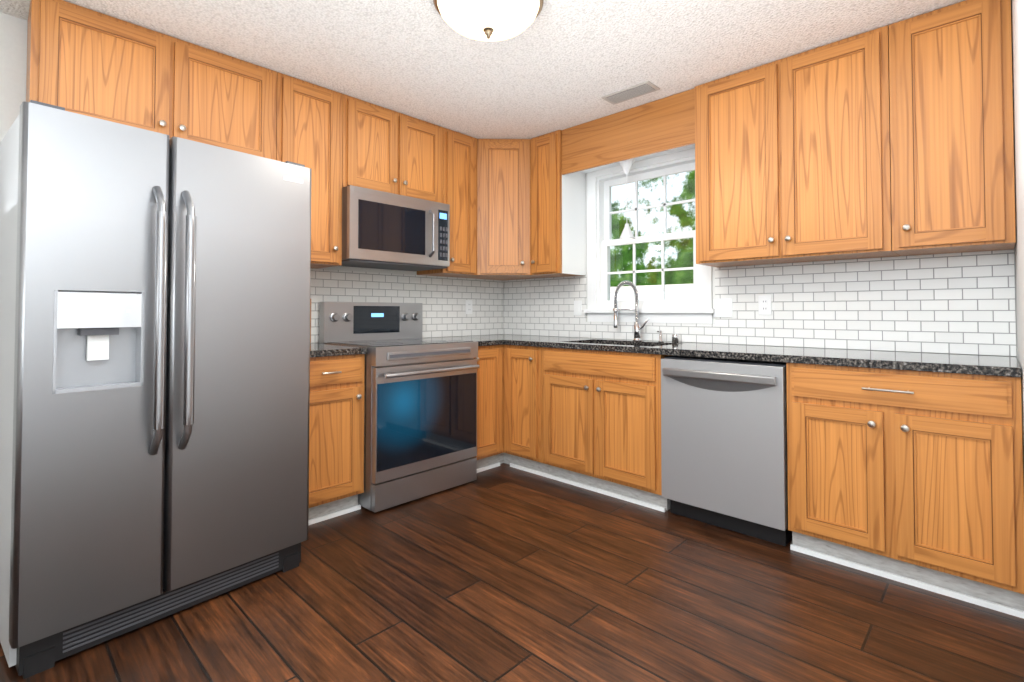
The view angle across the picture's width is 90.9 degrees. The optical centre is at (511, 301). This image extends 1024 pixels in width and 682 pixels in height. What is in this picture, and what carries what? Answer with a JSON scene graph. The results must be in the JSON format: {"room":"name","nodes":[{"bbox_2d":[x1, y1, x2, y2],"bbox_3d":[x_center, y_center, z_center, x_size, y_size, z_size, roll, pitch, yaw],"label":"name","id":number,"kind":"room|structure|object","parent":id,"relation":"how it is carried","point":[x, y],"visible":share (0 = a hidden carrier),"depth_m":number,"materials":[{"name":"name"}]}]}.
{"room":"kitchen","nodes":[
{"label":"kitchen","id":0,"kind":"room"},
{"bbox_2d":[0,13,498,337],"bbox_3d":[-1.620,-0.047,3.002,0.150,2.440,4.300,-1,-2,44],"label":"wall","id":1,"kind":"structure","parent":0,"point":[13,49],"depth_m":2.27,"materials":[{"name":"paint"}]},
{"bbox_2d":[26,0,276,159],"bbox_3d":[-1.738,-1.006,2.520,0.368,0.537,0.982,-1,-2,44],"label":"upper cabinet","id":2,"kind":"object","parent":1,"relation":"attached to","point":[87,62],"visible":0.88,"depth_m":2.35,"materials":[{"name":"brown wood"}]},
{"bbox_2d":[276,72,342,268],"bbox_3d":[-1.262,-0.741,3.010,0.368,1.047,0.387,-1,-2,44],"label":"upper cabinet","id":3,"kind":"object","parent":1,"relation":"attached to","point":[309,125],"visible":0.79,"depth_m":2.94,"materials":[{"name":"brown wood"}]},
{"bbox_2d":[342,94,442,202],"bbox_3d":[-0.860,-0.972,3.434,0.368,0.567,0.769,-1,-2,44],"label":"upper cabinet","id":4,"kind":"object","parent":1,"relation":"attached to","point":[388,150],"visible":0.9,"depth_m":3.28,"materials":[{"name":"brown wood"}]},
{"bbox_2d":[341,185,449,270],"bbox_3d":[-0.831,-0.458,3.382,0.466,0.447,0.756,-1,-2,44],"label":"microwave","id":5,"kind":"object","parent":4,"relation":"attached to","point":[385,230],"visible":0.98,"depth_m":3.21,"materials":[{"name":"metal"}]},
{"bbox_2d":[310,268,502,342],"bbox_3d":[-0.822,0.038,3.714,0.010,0.478,2.139,-1,-2,44],"label":"tile backsplash","id":6,"kind":"structure","parent":1,"relation":"attached to","point":[442,300],"depth_m":3.90,"materials":[{"name":"white tile"}]},
{"bbox_2d":[466,300,471,313],"bbox_3d":[-0.356,0.048,4.185,0.008,0.116,0.072,-1,-2,44],"label":"outlet","id":7,"kind":"object","parent":6,"relation":"attached to","point":[468,306],"visible":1,"depth_m":4.18,"materials":[{"name":"white plastic"}]},
{"bbox_2d":[417,127,476,276],"bbox_3d":[-0.478,-0.724,3.826,0.368,1.047,0.325,-1,-2,44],"label":"upper cabinet","id":8,"kind":"object","parent":1,"relation":"attached to","point":[460,174],"visible":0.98,"depth_m":3.73,"materials":[{"name":"brown wood"}]},
{"bbox_2d":[0,0,964,138],"bbox_3d":[-0.398,-1.351,1.856,3.538,0.120,4.600,-1,-2,44],"label":"ceiling","id":9,"kind":"structure","parent":0,"point":[555,65],"depth_m":2.52,"materials":[{"name":"white paint"}]},
{"bbox_2d":[433,0,542,41],"bbox_3d":[-0.099,-1.196,2.127,0.464,0.178,0.464,-1,-2,44],"label":"flush ceiling light","id":10,"kind":"object","parent":9,"relation":"attached to","point":[490,20],"visible":1,"depth_m":2.08,"materials":[{"name":"white glass"}]},
{"bbox_2d":[601,81,659,104],"bbox_3d":[0.717,-1.260,3.057,0.320,0.012,0.140,-1,-2,44],"label":"ceiling vent","id":11,"kind":"object","parent":9,"relation":"in","point":[634,91],"visible":1,"depth_m":3.04,"materials":[{"name":"silver metal"}]},
{"bbox_2d":[0,463,1023,681],"bbox_3d":[-0.398,1.208,1.802,3.538,0.120,4.600,-1,-2,44],"label":"floor","id":12,"kind":"structure","parent":0,"point":[503,572],"depth_m":1.85,"materials":[{"name":"brown wood"}]},
{"bbox_2d":[0,100,311,678],"bbox_3d":[-1.497,0.273,2.117,0.962,1.763,0.930,-1,-2,39],"label":"refrigerator","id":13,"kind":"object","parent":12,"relation":"on","point":[155,287],"visible":1,"depth_m":1.74,"materials":[{"name":"grey metal"}]},
{"bbox_2d":[309,505,360,524],"bbox_3d":[-1.005,1.155,2.685,0.013,0.022,0.431,-1,-2,44],"label":"trim","id":14,"kind":"structure","parent":12,"relation":"on","point":[357,507],"depth_m":2.72,"materials":[{"name":"white paint"}]},
{"bbox_2d":[309,354,364,519],"bbox_3d":[-1.177,0.733,2.859,0.657,0.875,0.431,-1,-2,44],"label":"base cabinet","id":15,"kind":"object","parent":12,"relation":"on","point":[336,446],"visible":0.56,"depth_m":2.70,"materials":[{"name":"brown wood"}]},
{"bbox_2d":[310,343,366,357],"bbox_3d":[-1.187,0.278,2.878,0.632,0.035,0.436,-1,-2,44],"label":"countertop","id":16,"kind":"structure","parent":15,"relation":"on","point":[316,349],"depth_m":2.75,"materials":[{"name":"stone"}]},
{"bbox_2d":[310,298,310,342],"bbox_3d":[-1.373,0.122,3.112,0.018,0.284,0.265,-1,-2,44],"label":"cutting board","id":17,"kind":"object","parent":16,"relation":"on","point":[310,320],"visible":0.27,"depth_m":3.20,"materials":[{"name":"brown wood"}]},
{"bbox_2d":[319,302,479,511],"bbox_3d":[-0.711,0.591,3.246,0.735,1.175,0.756,-1,-2,44],"label":"range","id":18,"kind":"object","parent":12,"relation":"on","point":[420,416],"visible":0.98,"depth_m":3.03,"materials":[{"name":"metal"}]},
{"bbox_2d":[473,345,502,468],"bbox_3d":[-0.380,0.750,3.692,0.653,0.875,0.338,-1,-2,44],"label":"base cabinet","id":19,"kind":"object","parent":12,"relation":"on","point":[489,405],"visible":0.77,"depth_m":3.52,"materials":[{"name":"brown wood"}]},
{"bbox_2d":[477,462,499,472],"bbox_3d":[-0.207,1.173,3.515,0.013,0.022,0.338,-1,-2,44],"label":"trim","id":20,"kind":"structure","parent":12,"relation":"on","point":[496,464],"depth_m":3.55,"materials":[{"name":"white paint"}]},
{"bbox_2d":[497,345,547,473],"bbox_3d":[0.045,0.754,3.909,0.964,0.875,0.653,-1,-2,44],"label":"base cabinet","id":21,"kind":"object","parent":12,"relation":"on","point":[522,405],"visible":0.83,"depth_m":3.49,"materials":[{"name":"brown wood"}]},
{"bbox_2d":[431,335,505,345],"bbox_3d":[-0.393,0.295,3.685,0.660,0.035,0.302,-1,-2,44],"label":"countertop","id":22,"kind":"structure","parent":21,"relation":"on","point":[481,341],"depth_m":3.64,"materials":[{"name":"stone"}]},
{"bbox_2d":[478,334,1021,377],"bbox_3d":[0.869,0.383,3.139,3.232,0.235,0.635,-1,-2,44],"label":"countertop","id":23,"kind":"structure","parent":21,"relation":"on","point":[1004,366],"depth_m":2.42,"materials":[{"name":"stone"}]},
{"bbox_2d":[613,280,648,340],"bbox_3d":[0.832,0.063,3.505,0.300,0.421,0.066,-1,-2,44],"label":"faucet","id":24,"kind":"object","parent":23,"relation":"on","point":[637,326],"visible":1,"depth_m":3.48,"materials":[{"name":"silver metal"}]},
{"bbox_2d":[657,331,663,341],"bbox_3d":[0.984,0.233,3.347,0.036,0.075,0.063,-1,-2,44],"label":"soap pump","id":25,"kind":"object","parent":23,"relation":"on","point":[660,337],"visible":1,"depth_m":3.35,"materials":[{"name":"silver metal"}]},
{"bbox_2d":[672,334,678,342],"bbox_3d":[1.065,0.240,3.288,0.042,0.057,0.042,-1,-2,44],"label":"air gap cap","id":26,"kind":"object","parent":23,"relation":"on","point":[675,338],"visible":1,"depth_m":3.27,"materials":[{"name":"silver metal"}]},
{"bbox_2d":[510,463,665,511],"bbox_3d":[0.419,1.166,3.207,1.192,0.022,0.013,-1,-2,44],"label":"trim","id":27,"kind":"structure","parent":12,"relation":"on","point":[615,495],"depth_m":3.12,"materials":[{"name":"white paint"}]},
{"bbox_2d":[542,347,673,509],"bbox_3d":[0.705,0.741,3.275,0.860,0.875,0.653,-1,-2,44],"label":"base cabinet","id":28,"kind":"object","parent":12,"relation":"on","point":[601,419],"visible":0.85,"depth_m":3.02,"materials":[{"name":"brown wood"}]},
{"bbox_2d":[661,356,791,545],"bbox_3d":[1.233,0.738,2.748,0.614,0.860,0.630,-1,-2,44],"label":"dishwasher","id":29,"kind":"object","parent":12,"relation":"on","point":[723,443],"visible":0.85,"depth_m":2.52,"materials":[{"name":"grey metal"}]},
{"bbox_2d":[786,363,1023,610],"bbox_3d":[1.748,0.720,2.272,0.770,0.875,0.657,-1,-2,44],"label":"base cabinet","id":30,"kind":"object","parent":12,"relation":"on","point":[916,475],"visible":0.98,"depth_m":2.01,"materials":[{"name":"brown wood"}]},
{"bbox_2d":[790,544,1023,618],"bbox_3d":[1.582,1.143,2.091,0.770,0.022,0.013,-1,-2,44],"label":"trim","id":31,"kind":"structure","parent":12,"relation":"on","point":[948,592],"depth_m":2.04,"materials":[{"name":"white paint"}]},
{"bbox_2d":[503,159,1016,357],"bbox_3d":[1.143,-0.038,3.434,3.538,2.440,0.150,-1,-2,44],"label":"wall","id":32,"kind":"structure","parent":0,"point":[713,276],"depth_m":3.21,"materials":[{"name":"paint"}]},
{"bbox_2d":[457,139,551,279],"bbox_3d":[-0.068,-0.718,4.081,0.606,1.047,0.606,-1,-2,44],"label":"upper cabinet","id":33,"kind":"object","parent":32,"relation":"attached to","point":[503,209],"visible":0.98,"depth_m":3.85,"materials":[{"name":"brown wood"}]},
{"bbox_2d":[530,130,585,276],"bbox_3d":[0.339,-0.723,3.855,0.288,1.047,0.368,-1,-2,44],"label":"upper cabinet","id":34,"kind":"object","parent":32,"relation":"attached to","point":[557,223],"visible":0.98,"depth_m":3.75,"materials":[{"name":"brown wood"}]},
{"bbox_2d":[562,88,694,174],"bbox_3d":[0.823,-1.092,3.432,1.005,0.327,0.284,-1,-2,44],"label":"window valance","id":35,"kind":"object","parent":34,"relation":"attached to","point":[662,126],"visible":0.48,"depth_m":3.29,"materials":[{"name":"brown wood"}]},
{"bbox_2d":[619,158,634,240],"bbox_3d":[0.786,-0.704,3.450,0.128,0.573,0.128,-1,-2,44],"label":"pendant light","id":36,"kind":"object","parent":35,"relation":"hanging from","point":[626,234],"visible":0.85,"depth_m":3.43,"materials":[{"name":"white plastic"}]},
{"bbox_2d":[584,148,714,323],"bbox_3d":[0.970,-0.435,3.579,0.990,1.170,0.192,-1,-2,44],"label":"window unit","id":37,"kind":"structure","parent":32,"relation":"in","point":[698,308],"depth_m":3.60,"materials":[{"name":"white paint"}]},
{"bbox_2d":[504,250,1015,355],"bbox_3d":[1.090,0.031,3.369,3.221,0.478,0.010,-1,-2,44],"label":"tile backsplash","id":38,"kind":"structure","parent":32,"relation":"attached to","point":[956,303],"depth_m":2.70,"materials":[{"name":"white tile"}]},
{"bbox_2d":[574,300,581,314],"bbox_3d":[0.510,0.052,3.912,0.072,0.116,0.010,-1,-2,44],"label":"light switch","id":39,"kind":"object","parent":38,"relation":"attached to","point":[577,307],"visible":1,"depth_m":3.91,"materials":[{"name":"white plastic"}]},
{"bbox_2d":[714,298,732,316],"bbox_3d":[1.314,0.041,3.140,0.115,0.116,0.010,-1,-2,44],"label":"switch plate","id":40,"kind":"object","parent":38,"relation":"attached to","point":[723,307],"visible":1,"depth_m":3.14,"materials":[{"name":"white plastic"}]},
{"bbox_2d":[758,295,771,314],"bbox_3d":[1.491,0.022,2.971,0.072,0.116,0.008,-1,-2,44],"label":"electrical outlet plate","id":41,"kind":"object","parent":38,"relation":"attached to","point":[764,304],"visible":1,"depth_m":2.97,"materials":[{"name":"white plastic"}]},
{"bbox_2d":[695,25,899,266],"bbox_3d":[1.502,-0.746,2.738,0.920,1.047,0.368,-1,-2,44],"label":"upper cabinet","id":42,"kind":"object","parent":32,"relation":"attached to","point":[793,159],"visible":1,"depth_m":2.58,"materials":[{"name":"brown wood"}]},
{"bbox_2d":[889,0,1015,255],"bbox_3d":[1.981,-0.756,2.279,0.401,1.047,0.368,-1,-2,44],"label":"upper cabinet","id":43,"kind":"object","parent":32,"relation":"attached to","point":[951,134],"visible":1,"depth_m":2.17,"materials":[{"name":"brown wood"}]},
{"bbox_2d":[1011,0,1023,493],"bbox_3d":[0.823,-0.096,0.656,0.150,2.440,4.300,-1,-2,44],"label":"wall","id":44,"kind":"structure","parent":0,"point":[1017,21],"depth_m":1.80,"materials":[{"name":"paint"}]},
{"label":"outside","id":45,"kind":"structure","parent":0,"visible":0},
{"bbox_2d":[610,170,694,286],"bbox_3d":[4.846,-1.748,6.777,20.000,12.000,0.050,-1,-2,44],"label":"window glass","id":46,"kind":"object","parent":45,"point":[651,221],"depth_m":8.95,"materials":[{"name":"clear glass"}]},
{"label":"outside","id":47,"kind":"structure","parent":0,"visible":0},
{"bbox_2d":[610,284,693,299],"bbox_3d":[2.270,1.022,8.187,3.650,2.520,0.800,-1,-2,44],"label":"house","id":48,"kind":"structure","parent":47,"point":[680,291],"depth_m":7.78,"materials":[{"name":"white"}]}
]}

